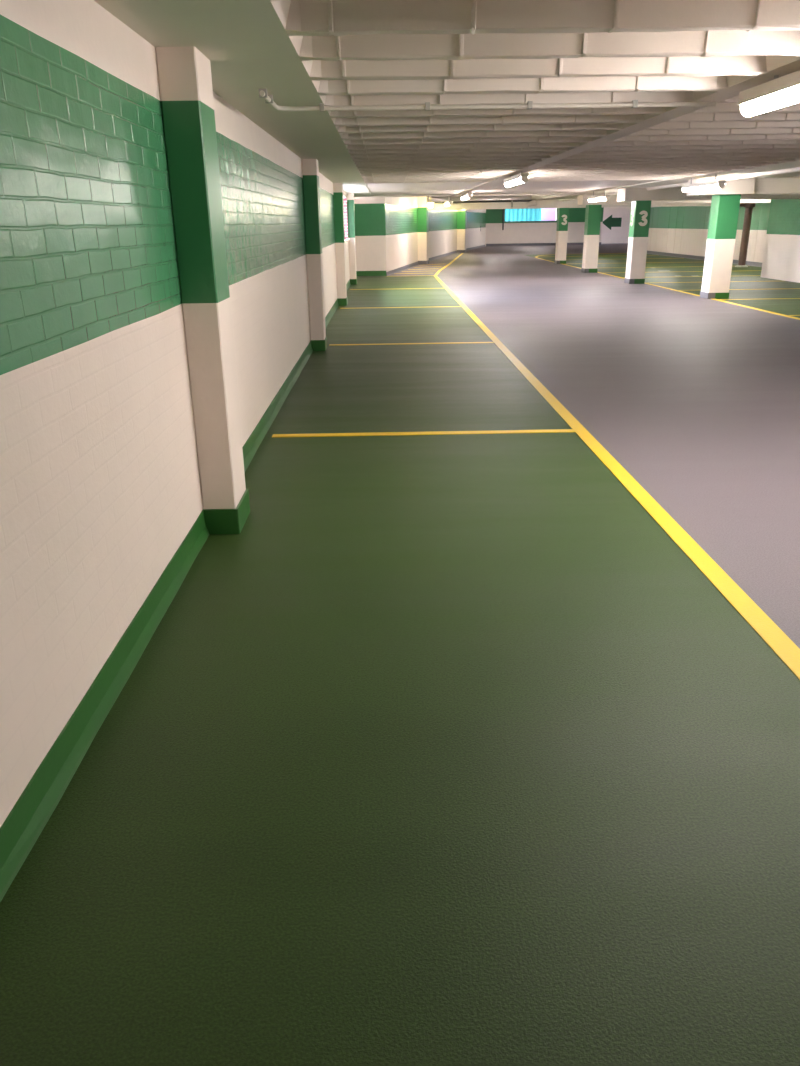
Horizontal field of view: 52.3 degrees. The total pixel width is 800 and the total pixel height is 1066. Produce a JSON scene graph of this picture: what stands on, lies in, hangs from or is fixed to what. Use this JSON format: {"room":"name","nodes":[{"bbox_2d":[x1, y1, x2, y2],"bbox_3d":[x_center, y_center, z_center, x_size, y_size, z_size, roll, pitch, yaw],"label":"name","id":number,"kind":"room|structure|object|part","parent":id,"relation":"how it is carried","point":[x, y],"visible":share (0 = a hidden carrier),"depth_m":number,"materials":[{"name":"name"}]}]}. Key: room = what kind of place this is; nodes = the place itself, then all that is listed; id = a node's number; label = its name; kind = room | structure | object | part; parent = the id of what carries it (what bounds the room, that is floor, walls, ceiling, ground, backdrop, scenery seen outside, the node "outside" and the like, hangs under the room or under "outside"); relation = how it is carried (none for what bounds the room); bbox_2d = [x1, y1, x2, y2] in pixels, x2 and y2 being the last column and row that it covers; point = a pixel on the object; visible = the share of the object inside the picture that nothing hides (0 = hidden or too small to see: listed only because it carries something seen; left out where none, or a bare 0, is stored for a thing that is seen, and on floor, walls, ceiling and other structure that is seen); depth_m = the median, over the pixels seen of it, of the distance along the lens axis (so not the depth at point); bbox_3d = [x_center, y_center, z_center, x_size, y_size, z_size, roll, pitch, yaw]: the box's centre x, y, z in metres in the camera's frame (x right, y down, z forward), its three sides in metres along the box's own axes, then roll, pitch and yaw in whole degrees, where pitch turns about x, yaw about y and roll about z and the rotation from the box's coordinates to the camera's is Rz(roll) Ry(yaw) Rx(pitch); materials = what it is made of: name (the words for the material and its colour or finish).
{"room":"parking garage","nodes":[
{"label":"parking garage","id":0,"kind":"room"},
{"bbox_2d":[0,0,349,826],"bbox_3d":[-1.258,-2.980,8.956,0.280,2.230,32.900,-1,21,-1],"label":"wall","id":1,"kind":"structure","parent":0,"point":[100,485],"depth_m":2.68,"materials":[{"name":"white paint"}]},
{"bbox_2d":[0,510,209,901],"bbox_3d":[-0.910,1.893,-0.912,0.027,0.134,10.976,-1,21,-1],"label":"baseboard","id":2,"kind":"structure","parent":1,"relation":"attached to","point":[36,804],"depth_m":2.51,"materials":[{"name":"green paint"}]},
{"bbox_2d":[155,46,249,533],"bbox_3d":[-0.938,-1.089,4.004,0.181,2.210,0.354,-1,21,-1],"label":"pilaster","id":3,"kind":"object","parent":1,"relation":"attached to","point":[184,73],"visible":0.96,"depth_m":3.83,"materials":[{"name":"white paint"}]},
{"bbox_3d":[-0.926,-0.119,4.373,0.181,0.135,0.354,-1,21,-1],"label":"skirting","id":4,"kind":"part","parent":3,"relation":"part of","materials":[{"name":"green paint"}]},
{"bbox_2d":[242,341,312,472],"bbox_3d":[-1.058,-1.267,7.396,0.026,0.133,6.136,-1,21,-1],"label":"baseboard","id":5,"kind":"structure","parent":1,"relation":"attached to","point":[250,447],"depth_m":6.67,"materials":[{"name":"green paint"}]},
{"bbox_2d":[302,159,326,350],"bbox_3d":[-1.046,-3.389,10.051,0.181,2.210,0.354,-1,21,-1],"label":"pilaster","id":6,"kind":"object","parent":1,"relation":"attached to","point":[310,168],"visible":0.96,"depth_m":9.89,"materials":[{"name":"white paint"}]},
{"bbox_3d":[-1.033,-2.419,10.420,0.181,0.135,0.354,-1,21,-1],"label":"skirting","id":7,"kind":"part","parent":6,"relation":"part of","materials":[{"name":"green paint"}]},
{"bbox_2d":[325,299,338,326],"bbox_3d":[-1.162,-3.496,13.256,0.026,0.133,5.736,-1,21,-1],"label":"baseboard","id":8,"kind":"structure","parent":1,"relation":"attached to","point":[333,309],"depth_m":13.95,"materials":[{"name":"green paint"}]},
{"bbox_2d":[333,183,347,305],"bbox_3d":[-1.147,-5.547,15.723,0.181,2.210,0.354,-1,21,-1],"label":"pilaster","id":9,"kind":"object","parent":1,"relation":"attached to","point":[337,187],"visible":0.93,"depth_m":15.57,"materials":[{"name":"white paint"}]},
{"bbox_3d":[-1.134,-4.577,16.093,0.181,0.135,0.354,-1,21,-1],"label":"skirting","id":10,"kind":"part","parent":9,"relation":"part of","materials":[{"name":"green paint"}]},
{"bbox_2d":[347,193,356,284],"bbox_3d":[-1.244,-7.619,21.172,0.181,2.210,0.354,-1,21,-1],"label":"pilaster","id":11,"kind":"object","parent":1,"relation":"attached to","point":[350,196],"visible":0.94,"depth_m":21.01,"materials":[{"name":"white paint"}]},
{"bbox_3d":[-1.231,-6.649,21.541,0.181,0.135,0.354,-1,21,-1],"label":"skirting","id":12,"kind":"part","parent":11,"relation":"part of","materials":[{"name":"green paint"}]},
{"bbox_2d":[354,197,385,270],"bbox_3d":[-0.912,-8.990,24.412,0.966,2.460,0.250,-1,21,-1],"label":"wall","id":13,"kind":"structure","parent":0,"point":[370,225],"depth_m":24.30,"materials":[{"name":"white paint"}]},
{"bbox_2d":[356,271,385,275],"bbox_3d":[-0.881,-7.863,24.693,0.936,0.152,0.027,-1,21,-1],"label":"baseboard","id":14,"kind":"structure","parent":13,"relation":"attached to","point":[358,273],"depth_m":24.70,"materials":[{"name":"green paint"}]},
{"bbox_2d":[0,243,799,1065],"bbox_3d":[11.925,-8.588,26.372,27.266,0.001,69.000,-1,21,-1],"label":"floor","id":15,"kind":"structure","parent":0,"point":[452,753],"depth_m":2.56,"materials":[{"name":"green concrete"}]},
{"bbox_2d":[350,288,437,289],"bbox_3d":[-0.059,-5.927,19.787,2.300,0.004,0.089,-1,21,-1],"label":"painted line","id":16,"kind":"object","parent":15,"relation":"on","point":[408,288],"visible":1,"depth_m":19.76,"materials":[{"name":"yellow paint"}]},
{"bbox_2d":[340,306,460,308],"bbox_3d":[0.018,-4.275,15.443,2.300,0.004,0.094,-1,21,-1],"label":"painted line","id":17,"kind":"object","parent":15,"relation":"on","point":[440,306],"visible":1,"depth_m":15.43,"materials":[{"name":"yellow paint"}]},
{"bbox_2d":[329,342,493,345],"bbox_3d":[0.158,-2.509,10.798,2.185,0.004,0.088,-1,21,-1],"label":"painted line","id":18,"kind":"object","parent":15,"relation":"on","point":[447,342],"visible":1,"depth_m":10.79,"materials":[{"name":"yellow paint"}]},
{"bbox_2d":[418,197,428,263],"bbox_3d":[0.869,-11.579,31.152,0.402,2.460,0.524,3,21,10],"label":"pilaster","id":19,"kind":"object","parent":15,"relation":"on","point":[423,213],"visible":0.75,"depth_m":30.97,"materials":[{"name":"white paint"}]},
{"bbox_3d":[0.893,-10.490,31.565,0.382,0.130,0.524,3,21,10],"label":"skirting","id":20,"kind":"part","parent":19,"relation":"part of","materials":[{"name":"grey plastic"}]},
{"bbox_2d":[272,429,575,436],"bbox_3d":[0.182,-0.759,6.199,2.300,0.004,0.098,-1,21,-1],"label":"painted line","id":21,"kind":"object","parent":15,"relation":"on","point":[546,430],"visible":1,"depth_m":6.19,"materials":[{"name":"yellow paint"}]},
{"bbox_2d":[457,210,466,252],"bbox_3d":[3.214,-15.953,42.564,0.482,2.460,0.524,4,21,13],"label":"pilaster","id":22,"kind":"object","parent":15,"relation":"on","point":[461,214],"visible":0.76,"depth_m":42.43,"materials":[{"name":"white paint"}]},
{"bbox_2d":[541,208,555,220],"bbox_3d":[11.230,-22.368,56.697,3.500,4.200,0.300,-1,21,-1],"label":"window","id":23,"kind":"structure","parent":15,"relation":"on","point":[547,214],"depth_m":56.62,"materials":[{"name":"white glass"}]},
{"bbox_2d":[554,208,568,263],"bbox_3d":[5.983,-10.986,30.148,0.356,1.940,0.416,-1,21,-1],"label":"column","id":24,"kind":"structure","parent":15,"relation":"on","point":[562,213],"depth_m":30.00,"materials":[{"name":"white paint"}]},
{"bbox_2d":[581,205,601,272],"bbox_3d":[5.838,-8.962,24.848,0.396,1.932,0.436,-1,21,-1],"label":"column","id":25,"kind":"structure","parent":15,"relation":"on","point":[593,212],"depth_m":24.69,"materials":[{"name":"white paint"}]},
{"bbox_3d":[5.715,-8.112,25.169,0.128,0.118,0.436,-1,21,-1],"label":"skirting","id":26,"kind":"part","parent":25,"relation":"part of","materials":[{"name":"grey plastic"}]},
{"bbox_3d":[5.913,-8.116,25.171,0.268,0.118,0.436,-1,21,-1],"label":"skirting","id":27,"kind":"part","parent":25,"relation":"part of","materials":[{"name":"green paint"}]},
{"bbox_2d":[434,253,799,679],"bbox_3d":[1.624,-5.295,18.067,1.676,0.004,51.267,0,21,2],"label":"painted line","id":28,"kind":"object","parent":15,"relation":"on","point":[776,639],"visible":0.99,"depth_m":4.12,"materials":[{"name":"yellow paint"}]},
{"bbox_2d":[624,200,650,283],"bbox_3d":[5.914,-7.220,20.268,0.386,1.932,0.436,-1,21,-1],"label":"column","id":29,"kind":"structure","parent":15,"relation":"on","point":[640,210],"depth_m":20.11,"materials":[{"name":"white paint"}]},
{"bbox_3d":[5.796,-6.370,20.590,0.128,0.118,0.436,-1,21,-1],"label":"skirting","id":30,"kind":"part","parent":29,"relation":"part of","materials":[{"name":"grey paint"}]},
{"bbox_3d":[5.989,-6.374,20.592,0.258,0.118,0.436,-1,21,-1],"label":"skirting","id":31,"kind":"part","parent":29,"relation":"part of","materials":[{"name":"green paint"}]},
{"bbox_2d":[535,253,799,319],"bbox_3d":[6.513,-7.248,23.031,5.058,0.004,35.663,2,21,8],"label":"painted line","id":32,"kind":"object","parent":15,"relation":"on","point":[603,253],"visible":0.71,"depth_m":17.04,"materials":[{"name":"yellow paint"}]},
{"bbox_2d":[657,281,755,282],"bbox_3d":[8.015,-6.370,20.672,3.510,0.004,0.080,-1,21,-1],"label":"painted line","id":33,"kind":"object","parent":15,"relation":"on","point":[730,281],"visible":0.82,"depth_m":20.65,"materials":[{"name":"yellow paint"}]},
{"bbox_2d":[700,194,740,298],"bbox_3d":[6.347,-5.662,16.161,0.426,1.932,0.436,-1,21,-1],"label":"column","id":34,"kind":"structure","parent":15,"relation":"on","point":[724,211],"depth_m":16.00,"materials":[{"name":"white paint"}]},
{"bbox_3d":[6.219,-4.812,16.482,0.148,0.118,0.436,-1,21,-1],"label":"skirting","id":35,"kind":"part","parent":34,"relation":"part of","materials":[{"name":"grey paint"}]},
{"bbox_3d":[6.432,-4.816,16.484,0.278,0.118,0.436,-1,21,-1],"label":"skirting","id":36,"kind":"part","parent":34,"relation":"part of","materials":[{"name":"green paint"}]},
{"bbox_2d":[680,288,799,290],"bbox_3d":[8.056,-5.499,18.382,3.510,0.004,0.078,-1,21,-1],"label":"painted line","id":37,"kind":"object","parent":15,"relation":"on","point":[791,288],"visible":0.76,"depth_m":18.35,"materials":[{"name":"yellow paint"}]},
{"bbox_2d":[735,203,755,266],"bbox_3d":[11.112,-9.937,26.486,0.702,2.460,0.400,-1,21,-1],"label":"column","id":38,"kind":"structure","parent":15,"relation":"on","point":[748,206],"depth_m":26.47,"materials":[{"name":"brown metal"}]},
{"bbox_2d":[719,298,799,299],"bbox_3d":[8.095,-4.653,16.159,3.510,0.004,0.080,-1,21,-1],"label":"painted line","id":39,"kind":"object","parent":15,"relation":"on","point":[775,298],"visible":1,"depth_m":16.13,"materials":[{"name":"yellow paint"}]},
{"bbox_2d":[385,197,417,271],"bbox_3d":[0.000,-10.232,27.643,0.250,2.460,7.204,2,21,8],"label":"wall","id":40,"kind":"structure","parent":0,"point":[401,213],"depth_m":27.12,"materials":[{"name":"white paint"}]},
{"bbox_2d":[386,245,484,275],"bbox_3d":[2.574,-13.262,38.818,1.286,0.112,30.758,2,21,8],"label":"baseboard","id":41,"kind":"structure","parent":40,"relation":"attached to","point":[414,263],"depth_m":31.12,"materials":[{"name":"grey paint"}]},
{"bbox_2d":[429,198,456,257],"bbox_3d":[1.700,-13.696,36.686,0.250,2.460,12.454,3,21,10],"label":"wall","id":42,"kind":"structure","parent":0,"point":[442,223],"depth_m":37.21,"materials":[{"name":"white paint"}]},
{"bbox_2d":[94,0,799,196],"bbox_3d":[0.214,-4.059,8.251,3.246,0.308,32.300,-1,21,-1],"label":"ceiling","id":43,"kind":"structure","parent":0,"point":[353,52],"depth_m":4.21,"materials":[{"name":"white paint"}]},
{"bbox_2d":[259,89,716,111],"bbox_3d":[0.612,-2.601,4.876,2.817,0.042,0.702,-1,21,-1],"label":"conduit","id":44,"kind":"object","parent":43,"relation":"attached to","point":[262,92],"visible":1,"depth_m":5.17,"materials":[{"name":"white metal"}]},
{"bbox_2d":[466,209,485,247],"bbox_3d":[4.124,-17.831,47.468,0.250,2.460,11.140,4,21,13],"label":"wall","id":45,"kind":"structure","parent":0,"point":[476,218],"depth_m":48.56,"materials":[{"name":"white paint"}]},
{"bbox_2d":[485,207,603,245],"bbox_3d":[9.293,-19.885,52.685,7.550,2.460,0.300,-1,21,-1],"label":"wall","id":46,"kind":"structure","parent":0,"point":[513,232],"depth_m":52.63,"materials":[{"name":"white paint"}]},
{"bbox_2d":[502,209,503,229],"bbox_3d":[6.626,-20.167,52.295,0.086,1.370,0.090,-1,21,-1],"label":"pipe","id":47,"kind":"object","parent":46,"relation":"attached to","point":[503,209],"visible":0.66,"depth_m":52.36,"materials":[{"name":"black metal"}]},
{"bbox_2d":[504,208,550,221],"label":"window","id":48,"kind":"structure","parent":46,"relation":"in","point":[510,214],"depth_m":56.05,"materials":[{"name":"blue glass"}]},
{"bbox_2d":[486,242,600,245],"bbox_3d":[9.334,-18.753,52.941,7.500,0.162,0.027,-1,21,-1],"label":"baseboard","id":49,"kind":"structure","parent":46,"relation":"attached to","point":[581,243],"depth_m":52.94,"materials":[{"name":"grey paint"}]},
{"bbox_2d":[601,207,630,243],"bbox_3d":[17.016,-21.086,55.575,8.000,2.460,0.300,-1,21,-1],"label":"wall","id":50,"kind":"structure","parent":0,"point":[616,234],"depth_m":55.50,"materials":[{"name":"white paint"}]},
{"bbox_2d":[603,215,621,229],"bbox_3d":[14.368,-21.102,55.358,1.340,1.000,0.006,-1,21,-1],"label":"painted arrow","id":51,"kind":"object","parent":50,"relation":"attached to","point":[610,222],"visible":0.91,"depth_m":55.36,"materials":[{"name":"green paint"}]},
{"bbox_2d":[432,172,799,200],"bbox_3d":[11.813,-10.617,24.367,27.466,0.300,67.300,-1,21,-1],"label":"ceiling","id":52,"kind":"structure","parent":0,"point":[526,197],"depth_m":34.45,"materials":[{"name":"white paint"}]},
{"bbox_2d":[428,197,432,207],"bbox_3d":[1.115,-12.157,29.851,0.190,0.460,0.190,-1,21,-1],"label":"lamp","id":53,"kind":"object","parent":52,"relation":"attached to","point":[430,203],"visible":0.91,"depth_m":29.81,"materials":[{"name":"white"}]},
{"bbox_2d":[444,196,451,205],"bbox_3d":[1.605,-11.106,27.049,0.132,0.444,1.840,-1,21,-1],"label":"ceiling light","id":54,"kind":"object","parent":52,"relation":"hanging from","point":[447,203],"visible":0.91,"depth_m":26.50,"materials":[{"name":"white plastic"}]},
{"bbox_2d":[372,193,576,196],"bbox_3d":[2.130,-9.814,23.323,5.878,0.320,0.100,-1,21,-1],"label":"ceiling beam","id":55,"kind":"structure","parent":52,"relation":"attached to","point":[556,193],"depth_m":23.33,"materials":[{"name":"white paint"}]},
{"bbox_2d":[455,59,799,195],"bbox_3d":[1.932,-4.093,8.269,0.190,0.300,32.300,-1,21,-1],"label":"ceiling beam","id":56,"kind":"structure","parent":52,"relation":"attached to","point":[734,90],"depth_m":6.03,"materials":[{"name":"white paint"}]},
{"bbox_2d":[461,192,471,199],"bbox_3d":[1.714,-8.710,21.061,0.132,0.166,1.840,-1,21,-1],"label":"ceiling light","id":57,"kind":"object","parent":56,"relation":"hanging from","point":[468,195],"visible":1,"depth_m":20.54,"materials":[{"name":"white"}]},
{"bbox_2d":[504,172,528,186],"bbox_3d":[1.856,-5.670,13.071,0.132,0.166,1.840,-1,21,-1],"label":"ceiling light","id":58,"kind":"object","parent":56,"relation":"hanging from","point":[520,178],"visible":1,"depth_m":12.67,"materials":[{"name":"white plastic"}]},
{"bbox_2d":[505,178,523,186],"bbox_3d":[1.856,-5.633,13.085,0.105,0.082,1.800,-1,21,-1],"label":"diffuser","id":59,"kind":"object","parent":58,"relation":"attached to","point":[509,182],"depth_m":13.06,"materials":[{"name":"white plastic"}]},
{"bbox_2d":[738,70,799,116],"bbox_3d":[2.020,-2.151,3.819,0.132,0.166,1.840,-1,21,-1],"label":"ceiling light","id":60,"kind":"object","parent":56,"relation":"hanging from","point":[783,91],"visible":1,"depth_m":4.31,"materials":[{"name":"white plastic"}]},
{"bbox_2d":[741,85,799,116],"bbox_3d":[2.021,-2.114,3.833,0.105,0.082,1.800,-1,21,-1],"label":"diffuser","id":61,"kind":"object","parent":60,"relation":"attached to","point":[771,97],"depth_m":4.34,"materials":[{"name":"white plastic"}]},
{"bbox_2d":[531,160,799,199],"bbox_3d":[5.632,-5.527,11.909,0.720,0.300,40.000,-1,21,-1],"label":"ceiling beam","id":62,"kind":"structure","parent":52,"relation":"attached to","point":[786,165],"depth_m":15.97,"materials":[{"name":"white paint"}]},
{"bbox_2d":[427,199,710,209],"bbox_3d":[6.308,-12.144,30.049,11.143,0.293,1.264,2,21,6],"label":"ceiling beam","id":63,"kind":"structure","parent":62,"relation":"attached to","point":[539,203],"depth_m":29.85,"materials":[{"name":"white paint"}]},
{"bbox_2d":[434,199,535,206],"bbox_3d":[3.132,-12.144,30.081,3.803,0.263,0.237,6,22,17],"label":"pipe","id":64,"kind":"object","parent":63,"relation":"attached to","point":[529,202],"visible":1,"depth_m":29.84,"materials":[{"name":"grey metal"}]},
{"bbox_2d":[588,191,609,201],"bbox_3d":[5.116,-8.674,20.975,0.132,0.254,1.840,-1,21,-1],"label":"ceiling light","id":65,"kind":"object","parent":62,"relation":"hanging from","point":[604,197],"visible":1,"depth_m":20.75,"materials":[{"name":"white"}]},
{"bbox_2d":[588,198,605,201],"bbox_3d":[5.117,-8.595,21.005,0.105,0.082,1.800,-1,21,-1],"label":"diffuser","id":66,"kind":"object","parent":65,"relation":"attached to","point":[589,199],"depth_m":21.08,"materials":[{"name":"white plastic"}]},
{"bbox_2d":[577,194,770,204],"bbox_3d":[8.679,-10.041,24.477,6.550,0.278,0.700,-1,21,-1],"label":"ceiling beam","id":67,"kind":"structure","parent":62,"relation":"attached to","point":[582,199],"depth_m":24.27,"materials":[{"name":"white paint"}]},
{"bbox_2d":[681,174,725,191],"bbox_3d":[5.429,-6.270,14.618,0.132,0.234,1.840,-1,21,-1],"label":"ceiling light","id":68,"kind":"object","parent":62,"relation":"hanging from","point":[719,184],"visible":1,"depth_m":14.38,"materials":[{"name":"white plastic"}]},
{"bbox_2d":[682,185,720,191],"bbox_3d":[5.430,-6.200,14.645,0.105,0.082,1.800,-1,21,-1],"label":"diffuser","id":69,"kind":"object","parent":68,"relation":"attached to","point":[685,188],"depth_m":14.70,"materials":[{"name":"white plastic"}]},
{"bbox_2d":[617,188,799,200],"bbox_3d":[8.715,-8.298,19.898,6.640,0.278,0.700,-1,21,-1],"label":"ceiling beam","id":70,"kind":"structure","parent":62,"relation":"attached to","point":[625,194],"depth_m":19.65,"materials":[{"name":"white paint"}]},
{"bbox_2d":[687,178,799,195],"bbox_3d":[7.774,-6.717,15.774,4.190,0.278,0.700,-1,21,-1],"label":"ceiling beam","id":71,"kind":"structure","parent":62,"relation":"attached to","point":[747,186],"depth_m":15.50,"materials":[{"name":"white paint"}]},
{"bbox_2d":[558,167,799,200],"bbox_3d":[6.083,-5.261,11.349,0.120,0.309,38.650,-1,21,-1],"label":"pipe","id":72,"kind":"object","parent":52,"relation":"hanging from","point":[796,169],"visible":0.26,"depth_m":14.48,"materials":[{"name":"white metal"}]},
{"bbox_2d":[470,95,799,194],"bbox_3d":[3.679,-4.178,8.443,3.310,0.309,31.971,-1,21,-1],"label":"ceiling","id":73,"kind":"structure","parent":0,"point":[709,139],"depth_m":9.37,"materials":[{"name":"white paint"}]},
{"bbox_2d":[647,203,770,262],"bbox_3d":[11.988,-11.130,29.590,0.281,2.460,23.180,-1,21,-1],"label":"wall","id":74,"kind":"structure","parent":0,"point":[681,229],"depth_m":32.80,"materials":[{"name":"white paint"}]},
{"bbox_2d":[647,251,761,266],"bbox_3d":[11.800,-10.071,30.086,0.103,0.132,23.000,-1,21,-1],"label":"baseboard","id":75,"kind":"structure","parent":74,"relation":"attached to","point":[748,263],"depth_m":32.98,"materials":[{"name":"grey paint"}]},
{"bbox_2d":[761,176,799,282],"bbox_3d":[10.178,-2.770,7.688,0.300,2.460,30.000,-1,21,-1],"label":"wall","id":76,"kind":"structure","parent":0,"point":[781,257],"depth_m":20.83,"materials":[{"name":"white paint"}]}
]}

